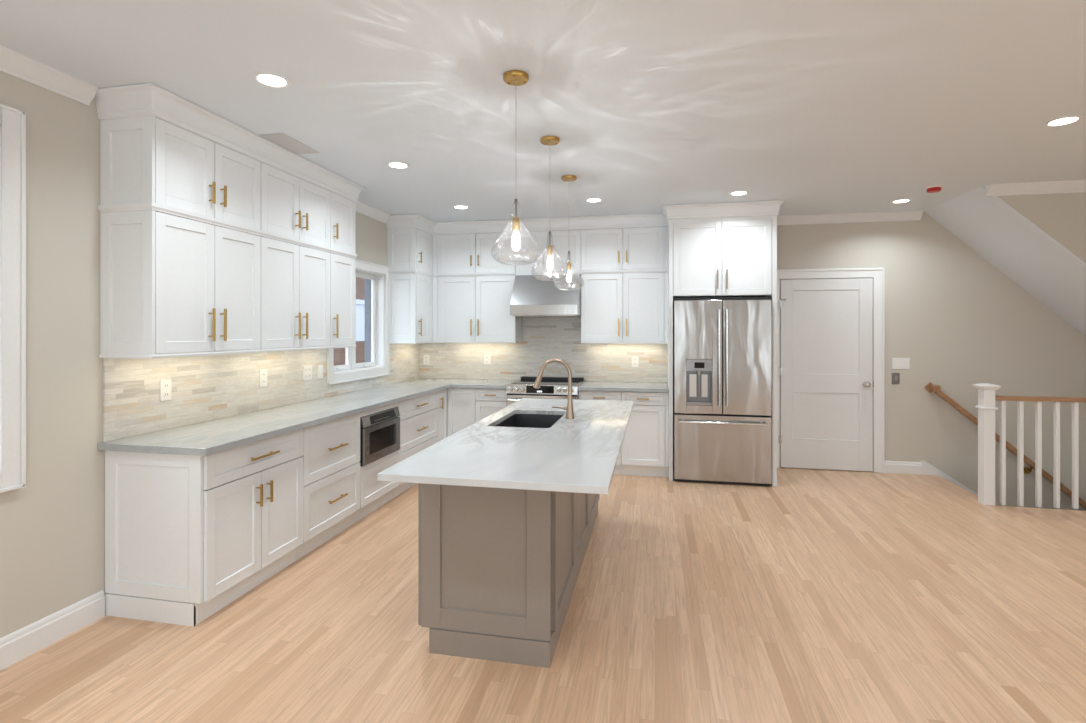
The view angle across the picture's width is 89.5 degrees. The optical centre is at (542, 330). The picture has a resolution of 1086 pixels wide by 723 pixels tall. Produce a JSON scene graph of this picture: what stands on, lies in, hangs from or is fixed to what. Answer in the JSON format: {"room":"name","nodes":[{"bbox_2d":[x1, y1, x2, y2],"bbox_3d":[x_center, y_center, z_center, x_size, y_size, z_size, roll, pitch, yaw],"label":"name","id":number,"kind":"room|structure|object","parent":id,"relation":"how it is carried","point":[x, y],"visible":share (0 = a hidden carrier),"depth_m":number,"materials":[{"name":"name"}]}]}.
{"room":"kitchen","nodes":[
{"label":"kitchen","id":0,"kind":"room"},
{"bbox_2d":[0,71,386,637],"bbox_3d":[-2.545,0.163,2.141,0.160,2.795,9.896,0,0,12],"label":"wall","id":1,"kind":"structure","parent":0,"point":[52,528],"depth_m":2.67,"materials":[{"name":"paint"}]},
{"bbox_2d":[0,104,25,492],"bbox_3d":[-2.559,-0.140,1.970,0.180,1.708,1.113,0,0,12],"label":"window","id":2,"kind":"structure","parent":1,"relation":"in","point":[12,120],"depth_m":2.45,"materials":[{"name":"paint"}]},
{"bbox_2d":[0,45,97,105],"bbox_3d":[-2.845,-1.191,0.109,0.065,0.088,5.475,0,0,12],"label":"trim","id":3,"kind":"structure","parent":1,"relation":"attached to","point":[15,64],"depth_m":2.57,"materials":[{"name":"paint"}]},
{"bbox_2d":[0,590,104,669],"bbox_3d":[-2.861,1.433,0.152,0.016,0.135,5.552,0,0,12],"label":"baseboard","id":4,"kind":"structure","parent":1,"relation":"attached to","point":[15,646],"depth_m":2.61,"materials":[{"name":"paint"}]},
{"bbox_2d":[97,202,262,358],"bbox_3d":[-2.059,-0.253,3.202,0.366,0.795,0.802,0,0,12],"label":"upper cabinet","id":5,"kind":"object","parent":1,"relation":"attached to","point":[179,282],"visible":1,"depth_m":2.94,"materials":[{"name":"white paint"}]},
{"bbox_2d":[100,115,260,229],"bbox_3d":[-2.057,-0.875,3.209,0.366,0.448,0.788,0,0,12],"label":"upper cabinet","id":6,"kind":"object","parent":1,"relation":"attached to","point":[150,158],"visible":0.94,"depth_m":2.94,"materials":[{"name":"white paint"}]},
{"bbox_2d":[94,83,364,201],"bbox_3d":[-1.933,-1.165,3.772,0.384,0.133,2.058,0,0,12],"label":"crown molding","id":7,"kind":"structure","parent":6,"relation":"attached to","point":[146,99],"depth_m":3.13,"materials":[{"name":"white paint"}]},
{"bbox_2d":[103,344,418,441],"bbox_3d":[-1.915,0.366,4.793,0.010,0.441,3.912,0,0,12],"label":"backsplash","id":8,"kind":"structure","parent":1,"relation":"attached to","point":[208,387],"depth_m":3.57,"materials":[{"name":"tile"}]},
{"bbox_2d":[160,379,171,400],"bbox_3d":[-2.225,0.354,3.230,0.008,0.122,0.074,0,0,12],"label":"outlet","id":9,"kind":"object","parent":8,"relation":"attached to","point":[165,385],"visible":1,"depth_m":3.23,"materials":[{"name":"plastic"}]},
{"bbox_2d":[259,369,266,386],"bbox_3d":[-2.061,0.353,4.034,0.008,0.122,0.078,0,0,12],"label":"outlet","id":10,"kind":"object","parent":8,"relation":"attached to","point":[262,373],"visible":1,"depth_m":4.02,"materials":[{"name":"plastic"}]},
{"bbox_2d":[303,365,311,380],"bbox_3d":[-1.955,0.354,4.549,0.008,0.122,0.115,0,0,12],"label":"outlet","id":11,"kind":"object","parent":8,"relation":"attached to","point":[307,370],"visible":1,"depth_m":4.54,"materials":[{"name":"plastic"}]},
{"bbox_2d":[317,365,322,378],"bbox_3d":[-1.920,0.358,4.720,0.009,0.115,0.074,0,0,12],"label":"light switch","id":12,"kind":"object","parent":8,"relation":"attached to","point":[319,367],"visible":1,"depth_m":4.71,"materials":[{"name":"plastic"}]},
{"bbox_2d":[261,162,329,246],"bbox_3d":[-1.899,-0.875,3.978,0.365,0.446,0.777,0,0,12],"label":"upper cabinet","id":13,"kind":"object","parent":1,"relation":"attached to","point":[292,206],"visible":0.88,"depth_m":3.89,"materials":[{"name":"white paint"}]},
{"bbox_2d":[261,230,331,351],"bbox_3d":[-1.899,-0.253,3.978,0.365,0.795,0.778,0,0,12],"label":"upper cabinet","id":14,"kind":"object","parent":1,"relation":"attached to","point":[295,273],"visible":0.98,"depth_m":3.89,"materials":[{"name":"white paint"}]},
{"bbox_2d":[330,192,354,253],"bbox_3d":[-1.784,-0.875,4.542,0.365,0.446,0.370,0,0,12],"label":"upper cabinet","id":15,"kind":"object","parent":1,"relation":"attached to","point":[342,210],"visible":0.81,"depth_m":4.50,"materials":[{"name":"white paint"}]},
{"bbox_2d":[330,248,356,347],"bbox_3d":[-1.784,-0.253,4.542,0.365,0.795,0.371,0,0,12],"label":"upper cabinet","id":16,"kind":"object","parent":1,"relation":"attached to","point":[342,263],"visible":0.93,"depth_m":4.51,"materials":[{"name":"white paint"}]},
{"bbox_2d":[327,259,389,384],"bbox_3d":[-1.879,-0.100,5.398,0.220,1.164,1.139,0,0,12],"label":"window","id":17,"kind":"structure","parent":1,"relation":"in","point":[377,277],"depth_m":5.82,"materials":[{"name":"paint"}]},
{"bbox_2d":[355,201,389,223],"bbox_3d":[-1.773,-1.191,5.354,0.065,0.088,1.080,0,0,12],"label":"trim","id":18,"kind":"structure","parent":1,"relation":"attached to","point":[360,207],"depth_m":5.52,"materials":[{"name":"paint"}]},
{"bbox_2d":[387,228,432,273],"bbox_3d":[-1.428,-0.875,6.287,0.366,0.448,0.805,0,0,12],"label":"upper cabinet","id":19,"kind":"object","parent":1,"relation":"attached to","point":[407,248],"visible":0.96,"depth_m":5.92,"materials":[{"name":"white paint"}]},
{"bbox_2d":[386,200,784,234],"bbox_3d":[0.371,-1.165,5.905,4.045,0.133,0.892,0,0,12],"label":"crown molding","id":20,"kind":"structure","parent":19,"relation":"on","point":[417,221],"depth_m":5.88,"materials":[{"name":"white paint"}]},
{"bbox_2d":[388,269,433,343],"bbox_3d":[-1.430,-0.253,6.280,0.366,0.795,0.819,0,0,12],"label":"upper cabinet","id":21,"kind":"object","parent":1,"relation":"attached to","point":[411,290],"visible":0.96,"depth_m":5.92,"materials":[{"name":"white paint"}]},
{"bbox_2d":[0,0,1085,221],"bbox_3d":[1.326,-1.295,1.350,8.062,0.120,9.896,0,0,12],"label":"ceiling","id":22,"kind":"structure","parent":0,"point":[817,107],"depth_m":2.75,"materials":[{"name":"paint"}]},
{"bbox_2d":[252,72,291,87],"bbox_3d":[-1.338,-1.232,2.702,0.176,0.006,0.176,0,0,12],"label":"recessed light","id":23,"kind":"object","parent":22,"relation":"in","point":[269,79],"visible":1,"depth_m":2.69,"materials":[{"name":"paint"}]},
{"bbox_2d":[259,133,318,154],"bbox_3d":[-1.672,-1.232,3.628,0.170,0.007,0.382,0,0,12],"label":"ceiling vent","id":24,"kind":"object","parent":22,"relation":"in","point":[283,140],"visible":1,"depth_m":3.61,"materials":[{"name":"metal"}]},
{"bbox_2d":[386,161,409,168],"bbox_3d":[-1.084,-1.232,4.092,0.176,0.006,0.176,0,0,12],"label":"recessed light","id":25,"kind":"object","parent":22,"relation":"in","point":[394,164],"visible":1,"depth_m":4.09,"materials":[{"name":"paint"}]},
{"bbox_2d":[452,205,469,208],"bbox_3d":[-0.822,-1.232,5.487,0.176,0.006,0.176,0,0,12],"label":"recessed light","id":26,"kind":"object","parent":22,"relation":"in","point":[454,206],"visible":1,"depth_m":5.49,"materials":[{"name":"paint"}]},
{"bbox_2d":[491,70,540,264],"bbox_3d":[-0.131,-0.779,2.659,0.239,0.912,0.239,0,0,12],"label":"pendant light","id":27,"kind":"object","parent":22,"relation":"hanging from","point":[512,77],"visible":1,"depth_m":2.64,"materials":[{"name":"clear glass"}]},
{"bbox_2d":[512,217,519,230],"bbox_3d":[-0.131,-0.517,2.659,0.037,0.068,0.037,0,0,12],"label":"socket","id":28,"kind":"object","parent":27,"relation":"attached to","point":[515,220],"depth_m":2.64,"materials":[{"name":"gold metal"}]},
{"bbox_2d":[531,136,567,280],"bbox_3d":[0.045,-0.779,3.536,0.239,0.912,0.239,0,0,12],"label":"pendant light","id":29,"kind":"object","parent":22,"relation":"hanging from","point":[546,140],"visible":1,"depth_m":3.52,"materials":[{"name":"clear glass"}]},
{"bbox_2d":[547,245,552,255],"bbox_3d":[0.045,-0.517,3.536,0.037,0.068,0.037,0,0,12],"label":"socket","id":30,"kind":"object","parent":29,"relation":"attached to","point":[549,248],"depth_m":3.52,"materials":[{"name":"gold metal"}]},
{"bbox_2d":[554,175,583,290],"bbox_3d":[0.210,-0.779,4.412,0.239,0.912,0.239,0,0,12],"label":"pendant light","id":31,"kind":"object","parent":22,"relation":"hanging from","point":[568,178],"visible":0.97,"depth_m":4.39,"materials":[{"name":"clear glass"}]},
{"bbox_2d":[567,262,570,270],"bbox_3d":[0.210,-0.517,4.412,0.037,0.068,0.037,0,0,12],"label":"socket","id":32,"kind":"object","parent":31,"relation":"attached to","point":[568,263],"depth_m":4.40,"materials":[{"name":"gold metal"}]},
{"bbox_2d":[585,198,602,201],"bbox_3d":[0.483,-1.232,5.191,0.176,0.006,0.176,0,0,12],"label":"recessed light","id":33,"kind":"object","parent":22,"relation":"in","point":[588,199],"visible":1,"depth_m":5.19,"materials":[{"name":"paint"}]},
{"bbox_2d":[729,191,748,195],"bbox_3d":[1.764,-1.232,4.926,0.176,0.006,0.176,0,0,12],"label":"recessed light","id":34,"kind":"object","parent":22,"relation":"in","point":[734,193],"visible":1,"depth_m":4.93,"materials":[{"name":"paint"}]},
{"bbox_2d":[890,199,911,202],"bbox_3d":[3.422,-1.232,5.232,0.176,0.006,0.176,0,0,12],"label":"recessed light","id":35,"kind":"object","parent":22,"relation":"in","point":[898,200],"visible":1,"depth_m":5.23,"materials":[{"name":"paint"}]},
{"bbox_2d":[925,185,942,192],"bbox_3d":[3.373,-1.214,4.720,0.124,0.042,0.124,0,0,12],"label":"smoke detector","id":36,"kind":"object","parent":22,"relation":"attached to","point":[936,188],"visible":1,"depth_m":4.68,"materials":[{"name":"plastic"}]},
{"bbox_2d":[1043,115,1083,126],"bbox_3d":[3.070,-1.232,3.231,0.176,0.006,0.176,0,0,12],"label":"recessed light","id":37,"kind":"object","parent":22,"relation":"in","point":[1066,120],"visible":1,"depth_m":3.23,"materials":[{"name":"paint"}]},
{"bbox_2d":[0,468,1085,722],"bbox_3d":[1.314,1.530,1.342,7.762,0.060,9.596,0,0,12],"label":"floor","id":38,"kind":"structure","parent":0,"point":[818,595],"depth_m":2.68,"materials":[{"name":"brown wood"}]},
{"bbox_2d":[104,429,302,626],"bbox_3d":[-1.911,1.063,3.211,0.649,0.874,0.806,0,0,12],"label":"base cabinet","id":39,"kind":"object","parent":38,"relation":"on","point":[187,536],"visible":0.87,"depth_m":2.86,"materials":[{"name":"white paint"}]},
{"bbox_2d":[98,378,515,455],"bbox_3d":[-1.288,0.606,4.654,1.294,0.038,3.954,0,0,12],"label":"countertop","id":40,"kind":"structure","parent":39,"relation":"on","point":[210,437],"depth_m":3.56,"materials":[{"name":"grey stone"}]},
{"bbox_2d":[296,413,359,560],"bbox_3d":[-1.759,1.063,3.949,0.648,0.874,0.697,0,0,12],"label":"base cabinet","id":41,"kind":"object","parent":38,"relation":"on","point":[331,449],"visible":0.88,"depth_m":3.84,"materials":[{"name":"white paint"}]},
{"bbox_2d":[354,402,398,522],"bbox_3d":[-1.625,1.063,4.607,0.648,0.874,0.643,0,0,12],"label":"base cabinet","id":42,"kind":"object","parent":38,"relation":"on","point":[374,494],"visible":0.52,"depth_m":4.48,"materials":[{"name":"white paint"}]},
{"bbox_2d":[360,407,399,465],"bbox_3d":[-1.501,0.869,4.582,0.364,0.381,0.612,0,0,12],"label":"drawer microwave","id":43,"kind":"object","parent":42,"relation":"in","point":[379,431],"visible":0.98,"depth_m":4.47,"materials":[{"name":"silver metal"}]},
{"bbox_2d":[393,391,437,497],"bbox_3d":[-1.470,1.063,5.364,0.648,0.874,0.897,0,0,12],"label":"base cabinet","id":44,"kind":"object","parent":38,"relation":"on","point":[418,416],"visible":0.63,"depth_m":5.23,"materials":[{"name":"white paint"}]},
{"bbox_2d":[437,388,475,441],"bbox_3d":[-1.157,1.063,6.201,0.926,0.874,0.865,0,0,12],"label":"base cabinet","id":45,"kind":"object","parent":38,"relation":"on","point":[456,406],"visible":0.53,"depth_m":5.97,"materials":[{"name":"white paint"}]},
{"bbox_2d":[475,388,506,422],"bbox_3d":[-0.502,1.063,6.179,0.362,0.874,0.646,0,0,12],"label":"base cabinet","id":46,"kind":"object","parent":38,"relation":"on","point":[488,401],"visible":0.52,"depth_m":5.91,"materials":[{"name":"white paint"}]},
{"bbox_2d":[418,483,599,667],"bbox_3d":[-0.060,1.057,3.537,0.642,0.885,2.134,0,0,12],"label":"kitchen island","id":47,"kind":"object","parent":38,"relation":"on","point":[499,568],"visible":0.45,"depth_m":2.51,"materials":[{"name":"grey paint"}]},
{"bbox_2d":[377,398,633,494],"bbox_3d":[0.036,0.599,3.373,0.941,0.030,2.527,0,0,12],"label":"island countertop","id":48,"kind":"structure","parent":47,"relation":"on","point":[580,454],"depth_m":2.57,"materials":[{"name":"white stone"}]},
{"bbox_2d":[495,414,562,427],"bbox_3d":[-0.082,0.724,3.643,0.434,0.215,0.749,0,0,12],"label":"sink","id":49,"kind":"object","parent":48,"relation":"in","point":[516,420],"visible":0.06,"depth_m":4.00,"materials":[{"name":"metal"}]},
{"bbox_2d":[533,359,573,418],"bbox_3d":[0.070,0.386,3.650,0.280,0.395,0.058,0,0,12],"label":"faucet","id":50,"kind":"object","parent":48,"relation":"on","point":[569,413],"visible":1,"depth_m":3.62,"materials":[{"name":"beige metal"}]},
{"bbox_2d":[506,376,585,405],"bbox_3d":[0.040,1.020,6.018,0.772,0.956,0.718,0,0,12],"label":"range","id":51,"kind":"object","parent":38,"relation":"on","point":[550,387],"visible":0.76,"depth_m":5.77,"materials":[{"name":"silver metal"}]},
{"bbox_2d":[506,379,585,386],"bbox_3d":[0.048,0.579,6.057,0.772,0.013,0.638,0,0,12],"label":"cooktop","id":52,"kind":"object","parent":51,"relation":"in","point":[521,382],"depth_m":5.88,"materials":[{"name":"silver metal"}]},
{"bbox_2d":[578,390,621,474],"bbox_3d":[0.642,1.063,5.945,0.443,0.874,0.646,0,0,12],"label":"base cabinet","id":53,"kind":"object","parent":38,"relation":"on","point":[582,395],"visible":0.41,"depth_m":5.67,"materials":[{"name":"white paint"}]},
{"bbox_2d":[578,381,668,391],"bbox_3d":[0.875,0.606,5.898,0.920,0.038,0.651,0,0,12],"label":"countertop","id":54,"kind":"structure","parent":53,"relation":"on","point":[587,385],"depth_m":5.71,"materials":[{"name":"grey stone"}]},
{"bbox_2d":[621,391,668,476],"bbox_3d":[1.093,1.063,5.853,0.473,0.874,0.646,0,0,12],"label":"base cabinet","id":55,"kind":"object","parent":38,"relation":"on","point":[645,446],"visible":0.83,"depth_m":5.58,"materials":[{"name":"white paint"}]},
{"bbox_2d":[667,216,776,486],"bbox_3d":[1.822,0.201,5.707,1.008,2.598,0.824,0,0,12],"label":"cabinet","id":56,"kind":"object","parent":38,"relation":"on","point":[731,256],"visible":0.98,"depth_m":5.34,"materials":[{"name":"white paint"}]},
{"bbox_2d":[673,297,771,485],"bbox_3d":[1.800,0.587,5.614,0.904,1.814,0.772,0,0,12],"label":"refrigerator","id":57,"kind":"object","parent":38,"relation":"on","point":[722,346],"visible":1,"depth_m":5.30,"materials":[{"name":"silver metal"}]},
{"bbox_2d":[972,383,1000,505],"bbox_3d":[3.833,0.980,4.729,0.144,1.040,0.144,0,0,12],"label":"newel post","id":58,"kind":"object","parent":38,"relation":"on","point":[986,407],"visible":1,"depth_m":4.69,"materials":[{"name":"paint"}]},
{"bbox_2d":[995,396,1085,401],"bbox_3d":[4.882,0.583,4.515,2.039,0.038,0.064,0,0,12],"label":"rail","id":59,"kind":"object","parent":58,"relation":"attached to","point":[998,398],"visible":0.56,"depth_m":4.62,"materials":[{"name":"brown wood"}]},
{"bbox_2d":[1000,401,1005,504],"bbox_3d":[3.952,1.051,4.705,0.031,0.898,0.031,0,0,12],"label":"baluster","id":60,"kind":"object","parent":38,"relation":"on","point":[1002,403],"visible":1,"depth_m":4.69,"materials":[{"name":"paint"}]},
{"bbox_2d":[1017,401,1023,505],"bbox_3d":[4.082,1.051,4.678,0.031,0.898,0.031,0,0,12],"label":"baluster","id":61,"kind":"object","parent":38,"relation":"on","point":[1020,404],"visible":1,"depth_m":4.67,"materials":[{"name":"paint"}]},
{"bbox_2d":[1035,401,1041,506],"bbox_3d":[4.212,1.051,4.652,0.031,0.898,0.031,0,0,12],"label":"baluster","id":62,"kind":"object","parent":38,"relation":"on","point":[1038,404],"visible":1,"depth_m":4.64,"materials":[{"name":"paint"}]},
{"bbox_2d":[1053,402,1059,507],"bbox_3d":[4.342,1.051,4.625,0.031,0.898,0.031,0,0,12],"label":"baluster","id":63,"kind":"object","parent":38,"relation":"on","point":[1056,405],"visible":1,"depth_m":4.61,"materials":[{"name":"paint"}]},
{"bbox_2d":[1072,402,1078,508],"bbox_3d":[4.471,1.051,4.599,0.031,0.898,0.031,0,0,12],"label":"baluster","id":64,"kind":"object","parent":38,"relation":"on","point":[1075,405],"visible":1,"depth_m":4.59,"materials":[{"name":"paint"}]},
{"bbox_2d":[515,212,1085,510],"bbox_3d":[2.370,1.532,6.056,7.902,5.535,0.256,0,0,12],"label":"wall","id":65,"kind":"structure","parent":0,"point":[960,322],"depth_m":5.64,"materials":[{"name":"paint"}]},
{"bbox_2d":[433,232,515,273],"bbox_3d":[-0.761,-0.875,6.373,0.982,0.446,0.373,0,0,12],"label":"upper cabinet","id":66,"kind":"object","parent":65,"relation":"attached to","point":[459,253],"visible":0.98,"depth_m":6.23,"materials":[{"name":"white paint"}]},
{"bbox_2d":[433,272,521,342],"bbox_3d":[-0.762,-0.253,6.373,0.983,0.795,0.373,0,0,12],"label":"upper cabinet","id":67,"kind":"object","parent":65,"relation":"attached to","point":[467,307],"visible":0.99,"depth_m":6.23,"materials":[{"name":"white paint"}]},
{"bbox_2d":[419,317,666,382],"bbox_3d":[-0.064,-0.013,6.417,2.966,1.198,0.010,0,0,12],"label":"backsplash","id":68,"kind":"structure","parent":65,"relation":"attached to","point":[544,339],"depth_m":6.39,"materials":[{"name":"tile"}]},
{"bbox_2d":[423,355,428,364],"bbox_3d":[-1.425,0.360,6.685,0.078,0.120,0.008,0,0,12],"label":"outlet","id":69,"kind":"object","parent":68,"relation":"attached to","point":[425,357],"visible":1,"depth_m":6.68,"materials":[{"name":"plastic"}]},
{"bbox_2d":[484,355,489,364],"bbox_3d":[-0.666,0.352,6.530,0.080,0.115,0.008,0,0,12],"label":"outlet","id":70,"kind":"object","parent":68,"relation":"attached to","point":[486,357],"visible":1,"depth_m":6.53,"materials":[{"name":"plastic"}]},
{"bbox_2d":[632,356,638,366],"bbox_3d":[1.040,0.356,6.182,0.078,0.122,0.008,0,0,12],"label":"outlet","id":71,"kind":"object","parent":68,"relation":"attached to","point":[635,359],"visible":1,"depth_m":6.18,"materials":[{"name":"plastic"}]},
{"bbox_2d":[516,230,580,274],"bbox_3d":[0.082,-0.857,6.201,0.735,0.482,0.373,0,0,12],"label":"upper cabinet","id":72,"kind":"object","parent":65,"relation":"attached to","point":[565,241],"visible":0.78,"depth_m":6.05,"materials":[{"name":"white paint"}]},
{"bbox_2d":[510,274,580,316],"bbox_3d":[0.059,-0.383,6.085,0.733,0.462,0.587,0,0,12],"label":"range hood","id":73,"kind":"object","parent":72,"relation":"attached to","point":[531,297],"visible":0.83,"depth_m":5.88,"materials":[{"name":"silver metal"}]},
{"bbox_2d":[581,269,667,343],"bbox_3d":[0.899,-0.253,6.034,0.928,0.795,0.373,0,0,12],"label":"upper cabinet","id":74,"kind":"object","parent":65,"relation":"attached to","point":[630,306],"visible":1,"depth_m":5.89,"materials":[{"name":"white paint"}]},
{"bbox_2d":[581,227,667,270],"bbox_3d":[0.899,-0.875,6.034,0.927,0.446,0.373,0,0,12],"label":"upper cabinet","id":75,"kind":"object","parent":65,"relation":"attached to","point":[623,248],"visible":1,"depth_m":5.89,"materials":[{"name":"white paint"}]},
{"bbox_2d":[779,278,873,470],"bbox_3d":[3.021,0.470,5.848,0.939,2.037,0.112,0,0,12],"label":"door","id":76,"kind":"structure","parent":65,"relation":"in","point":[826,367],"depth_m":5.87,"materials":[{"name":"paint"}]},
{"bbox_2d":[777,268,884,472],"bbox_3d":[3.034,0.420,5.871,1.137,2.159,0.033,0,0,12],"label":"trim","id":77,"kind":"structure","parent":65,"relation":"attached to","point":[878,274],"depth_m":5.77,"materials":[{"name":"paint"}]},
{"bbox_2d":[777,210,922,224],"bbox_3d":[3.188,-1.191,5.823,1.505,0.088,0.065,0,0,12],"label":"trim","id":78,"kind":"structure","parent":65,"relation":"attached to","point":[896,215],"depth_m":5.80,"materials":[{"name":"paint"}]},
{"bbox_2d":[892,373,899,383],"bbox_3d":[3.704,0.507,5.746,0.075,0.118,0.009,0,0,12],"label":"light switch","id":79,"kind":"object","parent":65,"relation":"attached to","point":[895,376],"visible":1,"depth_m":5.74,"materials":[{"name":"grey plastic"}]},
{"bbox_2d":[892,358,909,368],"bbox_3d":[3.753,0.349,5.736,0.165,0.118,0.009,0,0,12],"label":"light switch","id":80,"kind":"object","parent":65,"relation":"attached to","point":[897,363],"visible":1,"depth_m":5.73,"materials":[{"name":"plastic"}]},
{"bbox_2d":[885,461,921,474],"bbox_3d":[3.766,1.438,5.730,0.356,0.125,0.016,0,0,12],"label":"baseboard","id":81,"kind":"structure","parent":65,"relation":"attached to","point":[901,467],"depth_m":5.72,"materials":[{"name":"paint"}]},
{"bbox_2d":[921,460,977,494],"bbox_3d":[4.861,2.143,5.506,1.880,1.583,0.016,0,0,12],"label":"trim","id":82,"kind":"structure","parent":65,"relation":"attached to","point":[927,469],"depth_m":5.66,"materials":[{"name":"paint"}]},
{"bbox_2d":[924,382,1085,509],"bbox_3d":[4.912,1.388,5.446,1.955,1.696,0.113,0,0,12],"label":"wall handrail","id":83,"kind":"object","parent":65,"relation":"attached to","point":[930,387],"visible":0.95,"depth_m":5.49,"materials":[{"name":"brown wood"}]},
{"bbox_2d":[924,186,1085,336],"bbox_3d":[4.998,-0.236,4.966,2.315,2.238,1.019,0,0,12],"label":"ceiling","id":84,"kind":"structure","parent":0,"point":[1044,268],"depth_m":5.08,"materials":[{"name":"paint"}]},
{"bbox_2d":[984,186,1085,262],"bbox_3d":[4.917,-0.185,4.516,2.294,2.100,0.104,0,0,12],"label":"wall","id":85,"kind":"structure","parent":0,"point":[1062,216],"depth_m":4.58,"materials":[{"name":"paint"}]},
{"bbox_2d":[985,180,1085,195],"bbox_3d":[4.826,-1.191,4.448,2.124,0.088,0.065,0,0,12],"label":"trim","id":86,"kind":"structure","parent":85,"relation":"attached to","point":[1071,186],"depth_m":4.58,"materials":[{"name":"paint"}]},
{"label":"outside","id":87,"kind":"structure","parent":0,"visible":0},
{"bbox_3d":[-7.127,2.530,7.581,10.998,0.060,28.000,0,0,12],"label":"ground","id":88,"kind":"structure","parent":87,"visible":0},
{"bbox_2d":[334,277,364,365],"bbox_3d":[-4.240,-0.500,10.818,0.360,6.000,10.500,0,0,12],"label":"house","id":89,"kind":"structure","parent":88,"relation":"on","point":[339,353],"depth_m":11.69,"materials":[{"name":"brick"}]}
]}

